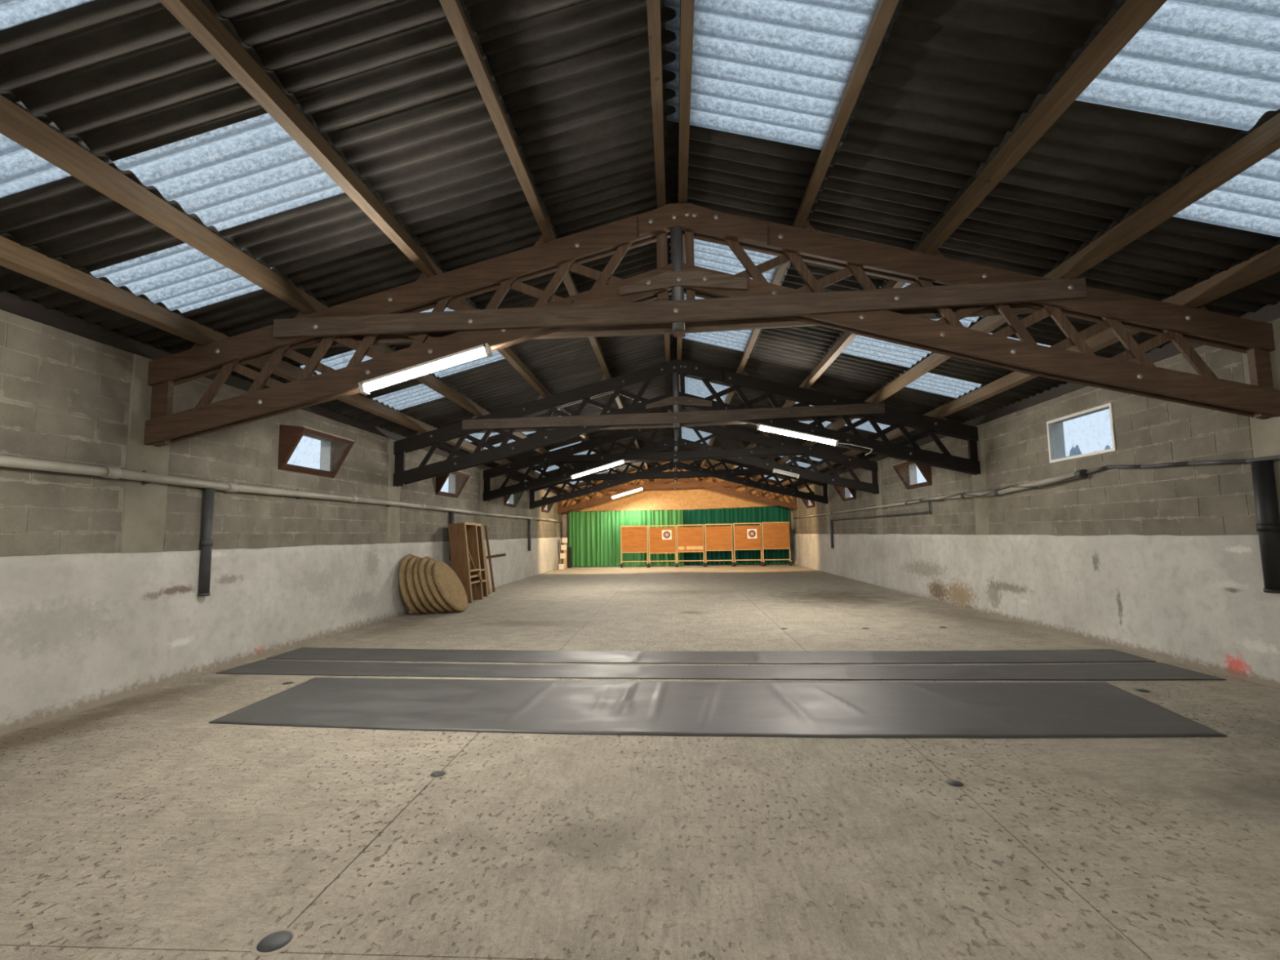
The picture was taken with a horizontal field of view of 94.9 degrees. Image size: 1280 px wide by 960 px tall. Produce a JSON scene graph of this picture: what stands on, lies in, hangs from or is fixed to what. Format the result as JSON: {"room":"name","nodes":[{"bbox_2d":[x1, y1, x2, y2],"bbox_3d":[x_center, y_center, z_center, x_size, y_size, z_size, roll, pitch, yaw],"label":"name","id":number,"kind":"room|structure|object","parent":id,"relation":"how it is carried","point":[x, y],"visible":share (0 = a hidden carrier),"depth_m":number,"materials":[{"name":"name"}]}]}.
{"room":"indoor archery range","nodes":[
{"label":"indoor archery range","id":0,"kind":"room"},
{"bbox_2d":[0,291,562,735],"bbox_3d":[-4.513,0.827,11.004,0.223,3.350,31.500,-1,-5,3],"label":"wall","id":1,"kind":"structure","parent":0,"point":[100,604],"depth_m":5.76,"materials":[{"name":"paint"}]},
{"bbox_2d":[197,488,214,596],"bbox_3d":[-4.638,0.661,6.289,0.107,1.145,0.109,-1,-5,3],"label":"downpipe","id":2,"kind":"object","parent":1,"relation":"attached to","point":[206,541],"visible":1,"depth_m":6.26,"materials":[{"name":"plastic"}]},
{"bbox_2d":[0,455,562,522],"bbox_3d":[-4.202,0.735,13.931,0.107,0.140,24.460,-1,-5,3],"label":"pipe","id":3,"kind":"object","parent":1,"relation":"attached to","point":[106,472],"visible":1,"depth_m":6.04,"materials":[{"name":"grey plastic"}]},
{"bbox_2d":[277,424,355,478],"bbox_3d":[-4.543,-0.372,8.157,0.537,0.580,1.220,-1,-5,3],"label":"window","id":4,"kind":"structure","parent":1,"relation":"in","point":[335,449],"depth_m":8.20,"materials":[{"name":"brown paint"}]},
{"bbox_2d":[448,511,454,559],"bbox_3d":[-4.231,1.259,13.211,0.107,1.085,0.109,-1,-5,3],"label":"downpipe","id":5,"kind":"object","parent":1,"relation":"attached to","point":[451,513],"visible":0.25,"depth_m":13.21,"materials":[{"name":"plastic"}]},
{"bbox_2d":[435,471,471,497],"bbox_3d":[-4.250,0.079,13.128,0.537,0.580,1.220,-1,-5,3],"label":"window","id":6,"kind":"structure","parent":1,"relation":"in","point":[457,480],"depth_m":13.67,"materials":[{"name":"white paint"}]},
{"bbox_2d":[503,486,524,507],"bbox_3d":[-3.957,0.530,18.099,0.537,0.580,1.220,-1,-5,3],"label":"window","id":7,"kind":"structure","parent":1,"relation":"in","point":[513,499],"depth_m":18.66,"materials":[{"name":"white paint"}]},
{"bbox_2d":[528,519,531,551],"bbox_3d":[-3.814,1.900,20.270,0.107,1.085,0.109,-1,-5,3],"label":"downpipe","id":8,"kind":"object","parent":1,"relation":"attached to","point":[529,520],"visible":1,"depth_m":20.23,"materials":[{"name":"plastic"}]},
{"bbox_2d":[541,496,554,512],"bbox_3d":[-3.663,0.981,23.070,0.537,0.580,1.220,-1,-5,3],"label":"window","id":9,"kind":"structure","parent":1,"relation":"in","point":[545,508],"depth_m":23.60,"materials":[{"name":"white paint"}]},
{"bbox_2d":[560,522,563,537],"bbox_3d":[-3.474,2.238,26.103,0.100,0.705,0.103,-1,-5,3],"label":"downpipe","id":10,"kind":"object","parent":1,"relation":"attached to","point":[562,530],"visible":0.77,"depth_m":26.07,"materials":[{"name":"plastic"}]},
{"bbox_2d":[557,467,797,513],"bbox_3d":[1.594,0.297,25.381,10.381,2.194,0.277,-1,-5,3],"label":"roof truss","id":11,"kind":"object","parent":1,"relation":"attached to","point":[690,483],"visible":0.62,"depth_m":25.30,"materials":[{"name":"brown wood"}]},
{"bbox_2d":[611,487,643,498],"bbox_3d":[-0.552,0.558,25.337,1.385,0.467,0.095,-1,-5,3],"label":"lamp","id":12,"kind":"object","parent":11,"relation":"attached to","point":[641,488],"visible":1,"depth_m":25.30,"materials":[{"name":"paint"}]},
{"bbox_2d":[528,446,828,509],"bbox_3d":[1.301,-0.154,20.410,10.381,2.194,0.277,-1,-5,3],"label":"roof truss","id":13,"kind":"object","parent":1,"relation":"attached to","point":[610,480],"visible":0.64,"depth_m":20.34,"materials":[{"name":"brown wood"}]},
{"bbox_2d":[676,0,694,437],"bbox_3d":[0.717,-2.196,10.869,0.084,0.177,31.300,-1,-5,3],"label":"purlin","id":14,"kind":"object","parent":13,"relation":"on","point":[686,6],"visible":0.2,"depth_m":4.18,"materials":[{"name":"brown wood"}]},
{"bbox_2d":[777,244,1279,487],"bbox_3d":[5.226,-1.100,10.504,0.230,0.230,31.300,-1,-5,3],"label":"purlin","id":15,"kind":"object","parent":13,"relation":"on","point":[1266,264],"visible":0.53,"depth_m":5.22,"materials":[{"name":"brown wood"}]},
{"bbox_2d":[483,425,879,501],"bbox_3d":[1.008,-0.605,15.439,10.381,2.194,0.277,-1,-5,3],"label":"roof truss","id":16,"kind":"object","parent":1,"relation":"attached to","point":[777,447],"visible":0.87,"depth_m":15.38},
{"bbox_2d":[570,459,625,479],"bbox_3d":[-1.103,-0.280,15.387,1.436,0.497,0.095,-1,-5,3],"label":"lamp","id":17,"kind":"object","parent":16,"relation":"attached to","point":[619,462],"visible":1,"depth_m":15.35,"materials":[{"name":"paint"}]},
{"bbox_2d":[773,468,799,478],"bbox_3d":[3.753,-0.165,15.090,0.664,0.267,0.095,-1,-5,3],"label":"lamp","id":18,"kind":"object","parent":16,"relation":"attached to","point":[775,470],"visible":1,"depth_m":15.05,"materials":[{"name":"paint"}]},
{"bbox_2d":[392,359,980,486],"bbox_3d":[0.714,-1.056,10.468,10.381,2.194,0.277,-1,-5,3],"label":"roof truss","id":19,"kind":"object","parent":1,"relation":"attached to","point":[549,429],"visible":0.99,"depth_m":10.42,"materials":[{"name":"brown wood"}]},
{"bbox_2d":[158,0,619,471],"bbox_3d":[-1.749,-1.519,10.953,0.222,0.228,31.300,-1,-5,3],"label":"purlin","id":20,"kind":"object","parent":19,"relation":"on","point":[194,15],"visible":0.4,"depth_m":3.61,"materials":[{"name":"brown wood"}]},
{"bbox_2d":[756,423,838,446],"bbox_3d":[2.723,-0.780,10.177,1.372,0.416,0.095,-1,-5,3],"label":"lamp","id":21,"kind":"object","parent":19,"relation":"attached to","point":[762,427],"visible":1,"depth_m":10.14,"materials":[{"name":"paint"}]},
{"bbox_2d":[837,442,872,455],"bbox_3d":[3.690,-0.535,10.100,0.588,0.223,0.096,-1,-5,3],"label":"cable","id":22,"kind":"object","parent":21,"relation":"attached to","point":[837,442],"visible":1,"depth_m":10.06,"materials":[{"name":"white paint"}]},
{"bbox_2d":[143,203,1279,446],"bbox_3d":[0.421,-1.508,5.497,10.381,2.194,0.277,-1,-5,3],"label":"roof truss","id":23,"kind":"object","parent":1,"relation":"attached to","point":[948,291],"visible":0.99,"depth_m":5.44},
{"bbox_2d":[358,342,493,395],"bbox_3d":[-1.986,-1.025,5.448,1.235,0.432,0.095,-1,-5,3],"label":"lamp","id":24,"kind":"object","parent":23,"relation":"attached to","point":[365,387],"visible":1,"depth_m":5.42,"materials":[{"name":"paint"}]},
{"bbox_2d":[439,0,648,469],"bbox_3d":[-0.611,-1.843,10.915,0.222,0.227,31.300,-1,-5,3],"label":"purlin","id":25,"kind":"object","parent":23,"relation":"on","point":[454,12],"visible":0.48,"depth_m":4.00,"materials":[{"name":"brown wood"}]},
{"bbox_2d":[646,0,671,412],"bbox_3d":[0.517,-2.168,10.879,0.085,0.177,31.300,-1,-5,3],"label":"purlin","id":26,"kind":"object","parent":23,"relation":"on","point":[653,6],"visible":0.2,"depth_m":4.14,"materials":[{"name":"brown wood"}]},
{"bbox_2d":[0,564,1279,959],"bbox_3d":[0.733,2.459,10.446,10.685,0.160,31.700,-1,-5,3],"label":"floor","id":27,"kind":"structure","parent":0,"point":[141,826],"depth_m":2.90,"materials":[{"name":"concrete"}]},
{"bbox_2d":[250,928,297,956],"bbox_3d":[-1.300,1.638,2.091,0.145,0.012,0.145,-1,-5,3],"label":"plug","id":28,"kind":"object","parent":27,"relation":"on","point":[276,941],"visible":1,"depth_m":2.08,"materials":[{"name":"grey metal"}]},
{"bbox_2d":[280,681,295,684],"bbox_3d":[-3.497,2.014,5.837,0.132,0.012,0.132,-1,-5,3],"label":"plug","id":29,"kind":"object","parent":27,"relation":"on","point":[286,682],"visible":1,"depth_m":5.82,"materials":[{"name":"grey metal"}]},
{"bbox_2d":[398,554,422,613],"bbox_3d":[-4.216,1.949,11.005,0.315,1.116,1.114,-1,-5,3],"label":"target","id":30,"kind":"object","parent":27,"relation":"on","point":[406,596],"visible":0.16,"depth_m":10.57,"materials":[{"name":"beige wicker"}]},
{"bbox_2d":[405,555,431,613],"bbox_3d":[-4.097,1.968,11.047,0.369,1.080,1.090,-1,-5,3],"label":"target","id":31,"kind":"object","parent":27,"relation":"on","point":[415,597],"visible":0.22,"depth_m":10.63,"materials":[{"name":"beige wicker"}]},
{"bbox_2d":[413,557,439,613],"bbox_3d":[-3.976,1.989,11.088,0.419,1.041,1.066,-1,-5,3],"label":"target","id":32,"kind":"object","parent":27,"relation":"on","point":[424,601],"visible":0.23,"depth_m":10.65,"materials":[{"name":"beige wicker"}]},
{"bbox_2d":[417,555,448,613],"bbox_3d":[-3.867,1.978,11.133,0.491,1.066,1.114,-1,-5,3],"label":"target","id":33,"kind":"object","parent":27,"relation":"on","point":[421,570],"visible":0.24,"depth_m":10.70,"materials":[{"name":"beige wicker"}]},
{"bbox_2d":[427,770,447,777],"bbox_3d":[-1.219,1.770,3.542,0.114,0.012,0.114,-1,-5,3],"label":"plug","id":34,"kind":"object","parent":27,"relation":"on","point":[438,774],"visible":1,"depth_m":3.53,"materials":[{"name":"grey metal"}]},
{"bbox_2d":[425,558,456,612],"bbox_3d":[-3.744,2.002,11.174,0.536,1.016,1.090,-1,-5,3],"label":"target","id":35,"kind":"object","parent":27,"relation":"on","point":[428,566],"visible":0.21,"depth_m":10.74,"materials":[{"name":"beige wicker"}]},
{"bbox_2d":[431,560,467,612],"bbox_3d":[-3.619,2.027,11.214,0.577,0.968,1.066,-1,-5,3],"label":"target","id":36,"kind":"object","parent":27,"relation":"on","point":[449,585],"visible":1,"depth_m":11.09,"materials":[{"name":"beige wicker"}]},
{"bbox_2d":[447,522,483,603],"bbox_3d":[-3.869,1.837,13.057,0.562,1.770,0.748,-1,-5,3],"label":"shelf unit","id":37,"kind":"object","parent":27,"relation":"on","point":[463,536],"visible":0.93,"depth_m":12.75,"materials":[{"name":"brown wood"}]},
{"bbox_2d":[476,523,488,596],"bbox_3d":[-3.885,1.907,13.796,0.501,1.754,0.528,-1,-5,3],"label":"shelf unit","id":38,"kind":"object","parent":27,"relation":"on","point":[479,530],"visible":0.35,"depth_m":14.02,"materials":[{"name":"brown wood"}]},
{"bbox_2d":[482,536,488,595],"bbox_3d":[-3.804,1.953,14.310,0.237,1.691,0.160,-1,-5,3],"label":"plank","id":39,"kind":"object","parent":27,"relation":"on","point":[482,536],"visible":0.21,"depth_m":14.33,"materials":[{"name":"brown wood"}]},
{"bbox_2d":[481,527,491,594],"bbox_3d":[-3.844,2.005,14.630,0.275,1.646,0.100,-1,-5,3],"label":"plank","id":40,"kind":"object","parent":27,"relation":"on","point":[487,572],"visible":0.57,"depth_m":14.60,"materials":[{"name":"brown wood"}]},
{"bbox_2d":[484,524,506,591],"bbox_3d":[-3.733,2.021,15.137,0.585,1.710,0.095,-1,-5,3],"label":"wooden stand","id":41,"kind":"object","parent":27,"relation":"on","point":[489,557],"visible":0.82,"depth_m":15.11,"materials":[{"name":"brown wood"}]},
{"bbox_2d":[557,537,567,569],"bbox_3d":[-3.255,3.098,24.805,0.265,1.359,0.998,-1,-5,3],"label":"rack","id":42,"kind":"object","parent":27,"relation":"on","point":[563,547],"visible":0.97,"depth_m":24.73,"materials":[{"name":"brown wood"}]},
{"bbox_2d":[563,542,566,568],"bbox_3d":[-3.239,3.160,25.382,0.140,1.289,0.060,-1,-5,3],"label":"panel","id":43,"kind":"object","parent":27,"relation":"on","point":[564,551],"visible":0.5,"depth_m":25.33,"materials":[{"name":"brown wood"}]},
{"bbox_2d":[567,546,571,568],"bbox_3d":[-3.063,3.363,25.494,0.170,0.899,0.040,-1,-5,3],"label":"panel","id":44,"kind":"object","parent":27,"relation":"on","point":[569,548],"visible":1,"depth_m":25.48,"materials":[{"name":"brown wood"}]},
{"bbox_2d":[620,525,648,568],"bbox_3d":[-0.238,2.847,25.143,1.180,1.780,0.596,-1,-5,3],"label":"target butt","id":45,"kind":"object","parent":27,"relation":"on","point":[633,539],"visible":0.94,"depth_m":25.06,"materials":[{"name":"brown wood"}]},
{"bbox_2d":[648,524,676,567],"bbox_3d":[0.962,2.826,25.114,1.200,1.780,0.596,-1,-5,3],"label":"target butt","id":46,"kind":"object","parent":27,"relation":"on","point":[656,544],"visible":0.91,"depth_m":25.03,"materials":[{"name":"brown wood"}]},
{"bbox_2d":[662,529,671,539],"bbox_3d":[1.143,2.334,25.029,0.400,0.400,0.008,-1,-5,3],"label":"target","id":47,"kind":"object","parent":46,"relation":"attached to","point":[666,534],"visible":1,"depth_m":25.03,"materials":[{"name":"white paper"}]},
{"bbox_2d":[675,524,705,567],"bbox_3d":[2.149,2.795,25.027,1.180,1.790,0.596,-1,-5,3],"label":"target butt","id":48,"kind":"object","parent":27,"relation":"on","point":[689,539],"visible":1,"depth_m":24.95,"materials":[{"name":"brown wood"}]},
{"bbox_2d":[265,647,1156,664],"bbox_3d":[0.495,2.041,6.861,9.985,0.026,0.851,-1,-5,5],"label":"floor mat","id":49,"kind":"object","parent":27,"relation":"on","point":[1087,655],"visible":1,"depth_m":6.74,"materials":[{"name":"black rubber"}]},
{"bbox_2d":[208,677,1227,737],"bbox_3d":[0.428,1.865,4.973,7.640,0.033,1.709,-1,-5,3],"label":"floor mat","id":50,"kind":"object","parent":27,"relation":"on","point":[809,709],"visible":1,"depth_m":4.76,"materials":[{"name":"black rubber"}]},
{"bbox_2d":[704,523,733,566],"bbox_3d":[3.345,2.764,24.939,1.180,1.800,0.596,-1,-5,3],"label":"target butt","id":51,"kind":"object","parent":27,"relation":"on","point":[716,538],"visible":0.93,"depth_m":24.86,"materials":[{"name":"brown wood"}]},
{"bbox_2d":[215,659,1226,680],"bbox_3d":[0.456,1.980,6.152,10.005,0.018,0.797,-1,-5,5],"label":"floor mat","id":52,"kind":"object","parent":27,"relation":"on","point":[1120,671],"visible":1,"depth_m":6.01,"materials":[{"name":"black rubber"}]},
{"bbox_2d":[733,522,763,566],"bbox_3d":[4.560,2.733,24.911,1.190,1.820,0.596,-1,-5,3],"label":"target butt","id":53,"kind":"object","parent":27,"relation":"on","point":[741,542],"visible":0.91,"depth_m":24.83,"materials":[{"name":"brown wood"}]},
{"bbox_2d":[746,528,756,538],"bbox_3d":[4.736,2.270,24.823,0.400,0.400,0.008,-1,-5,3],"label":"target","id":54,"kind":"object","parent":53,"relation":"attached to","point":[751,533],"visible":1,"depth_m":24.82,"materials":[{"name":"white paper"}]},
{"bbox_2d":[761,521,792,566],"bbox_3d":[5.752,2.697,24.823,1.180,1.840,0.596,-1,-5,3],"label":"target butt","id":55,"kind":"object","parent":27,"relation":"on","point":[775,535],"visible":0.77,"depth_m":24.75,"materials":[{"name":"brown wood"}]},
{"bbox_2d":[943,779,966,788],"bbox_3d":[1.772,1.702,3.302,0.114,0.012,0.114,-1,-5,3],"label":"plug","id":56,"kind":"object","parent":27,"relation":"on","point":[952,783],"visible":1,"depth_m":3.29,"materials":[{"name":"grey metal"}]},
{"bbox_2d":[1133,688,1152,693],"bbox_3d":[4.372,1.829,5.108,0.132,0.012,0.132,-1,-5,3],"label":"plug","id":57,"kind":"object","parent":27,"relation":"on","point":[1135,690],"visible":1,"depth_m":5.09,"materials":[{"name":"grey metal"}]},
{"bbox_2d":[0,0,1279,491],"bbox_3d":[0.675,-1.617,10.900,11.300,1.641,33.152,-1,-5,3],"label":"ceiling","id":58,"kind":"structure","parent":0,"point":[390,86],"depth_m":4.19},
{"bbox_2d":[0,235,572,492],"bbox_3d":[-3.956,-0.889,11.026,0.229,0.230,31.300,-1,-5,3],"label":"purlin","id":59,"kind":"object","parent":58,"relation":"attached to","point":[26,261],"visible":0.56,"depth_m":4.94,"materials":[{"name":"brown wood"}]},
{"bbox_2d":[0,94,596,485],"bbox_3d":[-2.933,-1.181,10.992,0.220,0.227,31.300,-1,-5,3],"label":"purlin","id":60,"kind":"object","parent":58,"relation":"attached to","point":[16,124],"visible":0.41,"depth_m":3.94,"materials":[{"name":"brown wood"}]},
{"bbox_2d":[700,0,898,467],"bbox_3d":[1.855,-1.917,10.777,0.221,0.227,31.300,-1,-5,3],"label":"purlin","id":61,"kind":"object","parent":58,"relation":"attached to","point":[885,9],"visible":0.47,"depth_m":4.05,"materials":[{"name":"brown wood"}]},
{"bbox_2d":[728,0,1167,469],"bbox_3d":[3.002,-1.639,10.684,0.221,0.228,31.300,-1,-5,3],"label":"purlin","id":62,"kind":"object","parent":58,"relation":"attached to","point":[1132,15],"visible":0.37,"depth_m":3.72,"materials":[{"name":"brown wood"}]},
{"bbox_2d":[752,112,1279,480],"bbox_3d":[4.175,-1.355,10.589,0.222,0.228,31.300,-1,-5,3],"label":"purlin","id":63,"kind":"object","parent":58,"relation":"attached to","point":[1263,141],"visible":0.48,"depth_m":4.26,"materials":[{"name":"brown wood"}]},
{"bbox_2d":[561,461,794,567],"bbox_3d":[1.619,1.450,26.317,10.685,4.720,0.220,-1,-5,3],"label":"wall","id":64,"kind":"structure","parent":0,"point":[694,498],"depth_m":26.27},
{"bbox_2d":[568,509,684,566],"bbox_3d":[-0.627,2.554,25.907,5.081,2.444,0.158,-1,-5,4],"label":"curtain","id":65,"kind":"object","parent":64,"relation":"hanging from","point":[594,536],"visible":0.69,"depth_m":25.95,"materials":[{"name":"green fabric"}]},
{"bbox_2d":[682,506,791,564],"bbox_3d":[4.216,2.427,25.842,4.762,2.540,0.114,-1,-5,3],"label":"curtain","id":66,"kind":"object","parent":64,"relation":"hanging from","point":[764,513],"visible":0.45,"depth_m":25.84,"materials":[{"name":"green fabric"}]},
{"bbox_2d":[792,300,1279,688],"bbox_3d":[5.938,0.615,10.407,0.223,3.350,31.500,-1,-5,3],"label":"wall","id":67,"kind":"structure","parent":0,"point":[1162,562],"depth_m":7.18,"materials":[{"name":"paint"}]},
{"bbox_2d":[801,491,814,508],"bbox_3d":[6.474,0.775,22.491,0.537,0.580,1.220,-1,-5,3],"label":"window","id":68,"kind":"structure","parent":67,"relation":"in","point":[808,504],"depth_m":23.04,"materials":[{"name":"white paint"}]},
{"bbox_2d":[833,479,856,502],"bbox_3d":[6.181,0.324,17.520,0.537,0.580,1.220,-1,-5,3],"label":"window","id":69,"kind":"structure","parent":67,"relation":"in","point":[845,493],"depth_m":18.09,"materials":[{"name":"white paint"}]},
{"bbox_2d":[830,501,930,548],"bbox_3d":[6.104,1.339,15.652,0.100,1.140,7.620,-1,-5,3],"label":"pipe","id":70,"kind":"object","parent":67,"relation":"attached to","point":[929,502],"visible":1,"depth_m":15.62,"materials":[{"name":"plastic"}]},
{"bbox_2d":[891,461,932,489],"bbox_3d":[5.887,-0.127,12.549,0.537,0.580,1.220,-1,-5,3],"label":"window","id":71,"kind":"structure","parent":67,"relation":"in","point":[906,471],"depth_m":13.09,"materials":[{"name":"white paint"}]},
{"bbox_2d":[793,454,1279,519],"bbox_3d":[5.968,0.508,13.382,0.114,0.214,24.400,-1,-5,3],"label":"pipe","id":72,"kind":"object","parent":67,"relation":"attached to","point":[1082,473],"visible":1,"depth_m":7.92,"materials":[{"name":"grey plastic"}]},
{"bbox_2d":[1046,402,1116,462],"bbox_3d":[5.754,-0.582,7.569,0.216,0.580,1.220,-1,-5,3],"label":"window","id":73,"kind":"structure","parent":67,"relation":"in","point":[1056,442],"depth_m":8.07,"materials":[{"name":"white paint"}]},
{"bbox_2d":[1250,460,1279,593],"bbox_3d":[5.463,0.402,5.103,0.151,1.140,0.155,-1,-5,3],"label":"downpipe","id":74,"kind":"object","parent":67,"relation":"attached to","point":[1268,525],"visible":1,"depth_m":5.07,"materials":[{"name":"black plastic"}]},
{"label":"outside","id":75,"kind":"structure","parent":0,"visible":0},
{"label":"ground","id":76,"kind":"structure","parent":75,"visible":0},
{"bbox_2d":[1069,444,1081,456],"bbox_3d":[77.133,1.838,103.044,5.694,16.076,5.682,-1,-5,3],"label":"tree","id":77,"kind":"object","parent":76,"relation":"on","point":[1075,451],"visible":0.16,"depth_m":103.05,"materials":[{"name":"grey plant"}]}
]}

